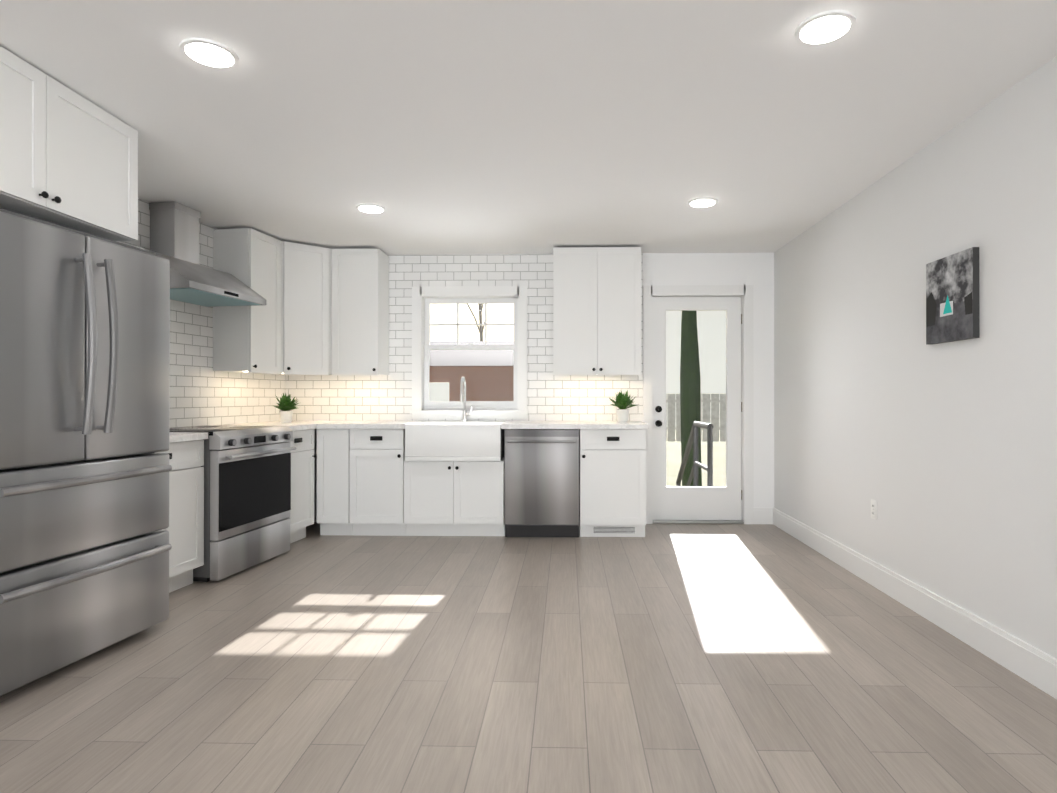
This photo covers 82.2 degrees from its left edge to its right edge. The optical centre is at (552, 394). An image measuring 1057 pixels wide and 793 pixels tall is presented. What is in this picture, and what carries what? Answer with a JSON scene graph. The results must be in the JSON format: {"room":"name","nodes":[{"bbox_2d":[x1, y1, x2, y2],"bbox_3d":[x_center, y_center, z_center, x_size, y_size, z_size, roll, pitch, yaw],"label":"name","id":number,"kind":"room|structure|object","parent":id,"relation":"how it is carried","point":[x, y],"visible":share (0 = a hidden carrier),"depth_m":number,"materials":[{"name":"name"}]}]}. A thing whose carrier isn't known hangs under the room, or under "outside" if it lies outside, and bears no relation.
{"room":"kitchen","nodes":[
{"label":"kitchen","id":0,"kind":"room"},
{"bbox_2d":[0,522,1056,792],"bbox_3d":[-1.321,1.188,1.195,6.730,0.080,8.960,0,0,1],"label":"floor","id":1,"kind":"structure","parent":0,"point":[714,658],"depth_m":2.40,"materials":[{"name":"brown wood"}]},
{"bbox_2d":[0,208,171,695],"bbox_3d":[-2.373,0.227,2.618,1.031,1.850,0.901,0,0,9],"label":"fridge","id":2,"kind":"object","parent":1,"relation":"on","point":[85,545],"visible":1,"depth_m":2.49,"materials":[{"name":"grey metal"}]},
{"bbox_2d":[155,440,203,592],"bbox_3d":[-2.463,0.714,3.449,0.639,0.882,0.609,0,0,9],"label":"base cabinet","id":3,"kind":"object","parent":1,"relation":"on","point":[185,528],"visible":0.12,"depth_m":3.57,"materials":[{"name":"white wood"}]},
{"bbox_2d":[169,432,207,442],"bbox_3d":[-2.466,0.250,3.451,0.711,0.040,0.697,0,0,1],"label":"countertop","id":4,"kind":"structure","parent":3,"relation":"on","point":[180,436],"depth_m":3.57,"materials":[{"name":"stone"}]},
{"bbox_2d":[169,425,295,581],"bbox_3d":[-2.288,0.693,4.119,0.764,0.930,0.757,0,0,9],"label":"range","id":5,"kind":"object","parent":1,"relation":"on","point":[247,489],"visible":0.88,"depth_m":3.94,"materials":[{"name":"grey metal"}]},
{"bbox_2d":[288,429,315,543],"bbox_3d":[-2.251,0.719,4.734,0.639,0.882,0.458,0,0,9],"label":"base cabinet","id":6,"kind":"object","parent":1,"relation":"on","point":[303,456],"visible":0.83,"depth_m":4.76,"materials":[{"name":"white wood"}]},
{"bbox_2d":[225,424,315,430],"bbox_3d":[-2.257,0.254,4.682,0.688,0.040,0.444,0,0,1],"label":"countertop","id":7,"kind":"structure","parent":6,"relation":"on","point":[294,427],"depth_m":4.74,"materials":[{"name":"stone"}]},
{"bbox_2d":[317,429,351,535],"bbox_3d":[-1.777,0.720,5.222,0.264,0.882,0.607,0,0,1],"label":"base cabinet","id":8,"kind":"object","parent":1,"relation":"on","point":[333,449],"visible":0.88,"depth_m":4.92,"materials":[{"name":"white wood"}]},
{"bbox_2d":[349,429,405,535],"bbox_3d":[-1.421,0.720,5.198,0.441,0.882,0.639,0,0,1],"label":"base cabinet","id":9,"kind":"object","parent":1,"relation":"on","point":[376,480],"visible":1,"depth_m":4.92,"materials":[{"name":"white wood"}]},
{"bbox_2d":[404,458,504,535],"bbox_3d":[-0.791,0.849,5.183,0.811,0.625,0.639,0,0,1],"label":"base cabinet","id":10,"kind":"object","parent":1,"relation":"on","point":[453,498],"visible":1,"depth_m":4.90,"materials":[{"name":"white wood"}]},
{"bbox_2d":[504,429,578,536],"bbox_3d":[-0.078,0.720,5.152,0.602,0.882,0.668,0,0,1],"label":"dishwasher","id":11,"kind":"object","parent":1,"relation":"on","point":[541,482],"visible":0.98,"depth_m":4.87,"materials":[{"name":"grey metal"}]},
{"bbox_2d":[241,421,648,428],"bbox_3d":[-0.878,0.256,5.190,3.321,0.040,0.632,0,0,1],"label":"countertop","id":12,"kind":"structure","parent":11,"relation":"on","point":[505,425],"depth_m":4.89,"materials":[{"name":"stone"}]},
{"bbox_2d":[272,393,298,422],"bbox_3d":[-2.220,0.106,5.056,0.291,0.257,0.238,0,0,1],"label":"plant","id":13,"kind":"object","parent":12,"relation":"on","point":[286,405],"visible":1,"depth_m":5.02,"materials":[{"name":"green plant"}]},
{"bbox_2d":[405,422,504,460],"bbox_3d":[-0.793,0.384,5.114,0.769,0.289,0.525,0,0,1],"label":"farmhouse sink","id":14,"kind":"object","parent":12,"relation":"in","point":[455,441],"visible":0.92,"depth_m":4.85,"materials":[{"name":"white ceramic"}]},
{"bbox_2d":[460,377,471,420],"bbox_3d":[-0.767,0.038,5.364,0.099,0.396,0.213,0,0,1],"label":"faucet","id":15,"kind":"object","parent":12,"relation":"on","point":[462,383],"visible":0.98,"depth_m":5.43,"materials":[{"name":"silver metal"}]},
{"bbox_2d":[608,390,636,421],"bbox_3d":[0.618,0.094,5.249,0.280,0.283,0.274,0,0,1],"label":"plant","id":16,"kind":"object","parent":12,"relation":"on","point":[622,403],"visible":1,"depth_m":5.21,"materials":[{"name":"green plant"}]},
{"bbox_2d":[579,429,645,536],"bbox_3d":[0.495,0.720,5.153,0.531,0.882,0.639,0,0,1],"label":"base cabinet","id":17,"kind":"object","parent":1,"relation":"on","point":[612,482],"visible":1,"depth_m":4.87,"materials":[{"name":"white wood"}]},
{"bbox_2d":[0,0,1056,254],"bbox_3d":[-1.321,-1.333,1.204,6.730,0.080,8.960,0,0,1],"label":"ceiling","id":18,"kind":"structure","parent":0,"point":[488,126],"depth_m":2.70,"materials":[{"name":"white paint"}]},
{"bbox_2d":[179,38,238,69],"bbox_3d":[-1.291,-1.283,2.283,0.196,0.011,0.196,0,0,1],"label":"recessed light","id":19,"kind":"object","parent":18,"relation":"in","point":[209,53],"visible":0.98,"depth_m":2.27,"materials":[{"name":"white plastic"}]},
{"bbox_2d":[356,204,385,213],"bbox_3d":[-1.247,-1.276,4.163,0.196,0.011,0.196,0,0,1],"label":"recessed light","id":20,"kind":"object","parent":18,"relation":"in","point":[372,208],"visible":1,"depth_m":4.14,"materials":[{"name":"white plastic"}]},
{"bbox_2d":[688,197,717,207],"bbox_3d":[1.000,-1.277,4.030,0.196,0.011,0.196,0,0,1],"label":"recessed light","id":21,"kind":"object","parent":18,"relation":"in","point":[703,202],"visible":0.98,"depth_m":4.01,"materials":[{"name":"white plastic"}]},
{"bbox_2d":[795,10,855,45],"bbox_3d":[0.956,-1.283,2.126,0.196,0.011,0.196,0,0,1],"label":"recessed light","id":22,"kind":"object","parent":18,"relation":"in","point":[825,27],"visible":0.98,"depth_m":2.11,"materials":[{"name":"white plastic"}]},
{"bbox_2d":[312,253,773,521],"bbox_3d":[-0.519,-0.058,5.577,5.330,2.440,0.150,0,0,1],"label":"wall","id":23,"kind":"structure","parent":0,"point":[756,270],"depth_m":5.45,"materials":[{"name":"white paint"}]},
{"bbox_2d":[256,241,331,374],"bbox_3d":[-2.215,-0.713,5.248,0.621,1.092,0.586,0,0,1],"label":"upper cabinet","id":24,"kind":"object","parent":23,"relation":"attached to","point":[306,309],"visible":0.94,"depth_m":5.08,"materials":[{"name":"white wood"}]},
{"bbox_2d":[332,249,388,374],"bbox_3d":[-1.696,-0.712,5.354,0.405,1.092,0.349,0,0,1],"label":"upper cabinet","id":25,"kind":"object","parent":23,"relation":"attached to","point":[360,311],"visible":1,"depth_m":5.22,"materials":[{"name":"white wood"}]},
{"bbox_2d":[285,253,642,421],"bbox_3d":[-0.813,-0.497,5.509,3.262,1.559,0.001,0,0,1],"label":"wall tile","id":26,"kind":"structure","parent":23,"relation":"attached to","point":[551,396],"depth_m":5.51,"materials":[{"name":"white tile"}]},
{"bbox_2d":[410,286,527,418],"bbox_3d":[-0.751,-0.383,5.561,1.071,1.200,0.195,0,0,1],"label":"window","id":27,"kind":"structure","parent":23,"relation":"in","point":[420,294],"depth_m":5.50,"materials":[{"name":"white"}]},
{"bbox_2d":[553,247,640,374],"bbox_3d":[0.387,-0.713,5.306,0.751,1.092,0.349,0,0,1],"label":"upper cabinet","id":28,"kind":"object","parent":23,"relation":"attached to","point":[596,310],"visible":1,"depth_m":5.17,"materials":[{"name":"white wood"}]},
{"bbox_2d":[652,297,741,519],"bbox_3d":[1.319,0.124,5.503,0.825,2.032,0.119,0,0,1],"label":"back door","id":29,"kind":"structure","parent":23,"relation":"in","point":[685,502],"depth_m":5.52,"materials":[{"name":"white wood"}]},
{"bbox_2d":[653,520,743,523],"bbox_3d":[1.313,1.153,5.530,0.821,0.018,0.170,0,0,1],"label":"door sill","id":30,"kind":"structure","parent":23,"relation":"attached to","point":[698,522],"depth_m":5.46,"materials":[{"name":"silver metal"}]},
{"bbox_2d":[643,285,753,523],"bbox_3d":[1.313,0.090,5.524,0.985,2.145,0.170,0,0,1],"label":"door frame","id":31,"kind":"structure","parent":23,"relation":"attached to","point":[744,293],"depth_m":5.45,"materials":[{"name":"white wood"}]},
{"bbox_2d":[754,508,772,523],"bbox_3d":[1.891,1.089,5.434,0.171,0.145,0.016,0,0,1],"label":"baseboard","id":32,"kind":"structure","parent":23,"relation":"attached to","point":[763,515],"depth_m":5.43,"materials":[{"name":"white wood"}]},
{"bbox_2d":[774,56,1056,658],"bbox_3d":[1.968,-0.073,1.123,0.150,2.440,8.960,0,0,1],"label":"wall","id":33,"kind":"structure","parent":0,"point":[944,455],"depth_m":3.02,"materials":[{"name":"white paint"}]},
{"bbox_2d":[871,499,876,519],"bbox_3d":[1.948,0.696,3.671,0.008,0.116,0.072,0,0,1],"label":"electrical outlet plate","id":34,"kind":"object","parent":33,"relation":"attached to","point":[873,509],"visible":1,"depth_m":3.66,"materials":[{"name":"white plastic"}]},
{"bbox_2d":[773,508,1056,698],"bbox_3d":[1.884,1.075,1.091,0.016,0.145,8.700,0,0,1],"label":"baseboard","id":35,"kind":"structure","parent":33,"relation":"attached to","point":[1032,665],"depth_m":2.98,"materials":[{"name":"white wood"}]},
{"bbox_2d":[926,247,979,344],"bbox_3d":[1.918,-0.462,2.914,0.030,0.410,0.356,0,0,1],"label":"picture","id":36,"kind":"object","parent":33,"relation":"attached to","point":[952,297],"visible":1,"depth_m":2.87,"materials":[{"name":"grey"}]},
{"label":"outside","id":37,"kind":"structure","parent":0,"visible":0},
{"bbox_2d":[666,430,725,486],"bbox_3d":[0.652,1.705,32.806,60.000,0.100,54.340,0,0,1],"label":"ground","id":38,"kind":"structure","parent":37,"point":[719,453],"depth_m":14.21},
{"bbox_2d":[429,341,513,400],"bbox_3d":[-3.105,0.028,17.565,7.200,3.150,5.500,0,0,1],"label":"garage","id":39,"kind":"structure","parent":38,"relation":"on","point":[500,371],"depth_m":15.04,"materials":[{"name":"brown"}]},
{"bbox_2d":[467,304,484,340],"bbox_3d":[-5.631,-7.976,43.446,6.180,19.337,9.451,0,0,1],"label":"tree","id":40,"kind":"object","parent":38,"relation":"on","point":[481,329],"depth_m":44.03,"materials":[{"name":"plant"}]},
{"bbox_2d":[680,311,701,485],"bbox_3d":[2.190,-4.805,9.869,4.443,12.773,4.298,0,0,1],"label":"tree","id":41,"kind":"object","parent":38,"relation":"on","point":[689,361],"depth_m":10.28,"materials":[{"name":"green plant"}]},
{"bbox_2d":[666,394,725,441],"bbox_3d":[3.376,0.790,20.948,18.000,1.650,0.070,0,0,1],"label":"fence","id":42,"kind":"object","parent":38,"relation":"on","point":[670,408],"depth_m":20.87,"materials":[{"name":"grey wood"}]},
{"bbox_2d":[666,310,725,426],"bbox_3d":[9.677,-2.542,33.781,12.600,8.400,8.600,0,0,1],"label":"house","id":43,"kind":"structure","parent":38,"relation":"on","point":[715,337],"depth_m":29.83,"materials":[{"name":"white"}]},
{"bbox_3d":[-3.260,-0.073,1.019,0.140,2.440,9.800,0,0,9],"label":"wall","id":44,"kind":"structure","parent":0,"visible":0},
{"bbox_2d":[0,46,137,240],"bbox_3d":[-2.508,-1.015,2.431,1.035,0.534,1.040,0,0,1],"label":"upper cabinet","id":45,"kind":"object","parent":44,"relation":"attached to","point":[68,158],"visible":0.92,"depth_m":2.52,"materials":[{"name":"white wood"}]},
{"bbox_2d":[116,199,285,427],"bbox_3d":[-2.637,-0.501,4.371,0.001,1.559,2.384,0,0,9],"label":"wall tile","id":46,"kind":"structure","parent":44,"relation":"attached to","point":[202,392],"depth_m":4.53,"materials":[{"name":"white tile"}]},
{"bbox_2d":[147,201,265,306],"bbox_3d":[-2.420,-0.970,4.146,0.498,0.620,0.757,0,0,9],"label":"range hood","id":47,"kind":"object","parent":44,"relation":"attached to","point":[174,232],"visible":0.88,"depth_m":4.04,"materials":[{"name":"silver metal"}]},
{"bbox_2d":[213,228,280,373],"bbox_3d":[-2.391,-0.714,4.786,0.349,1.092,0.376,0,0,9],"label":"upper cabinet","id":48,"kind":"object","parent":44,"relation":"attached to","point":[246,339],"visible":0.96,"depth_m":4.62,"materials":[{"name":"white wood"}]},
{"bbox_3d":[1.331,1.379,6.162,1.400,0.370,1.085,0,0,1],"label":"stoop","id":49,"kind":"object","parent":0,"visible":0},
{"bbox_2d":[676,421,713,485],"bbox_3d":[1.509,0.921,6.533,0.060,1.290,1.674,0,0,1],"label":"railing","id":50,"kind":"object","parent":49,"relation":"on","point":[691,440],"depth_m":6.33,"materials":[{"name":"grey metal"}]}
]}

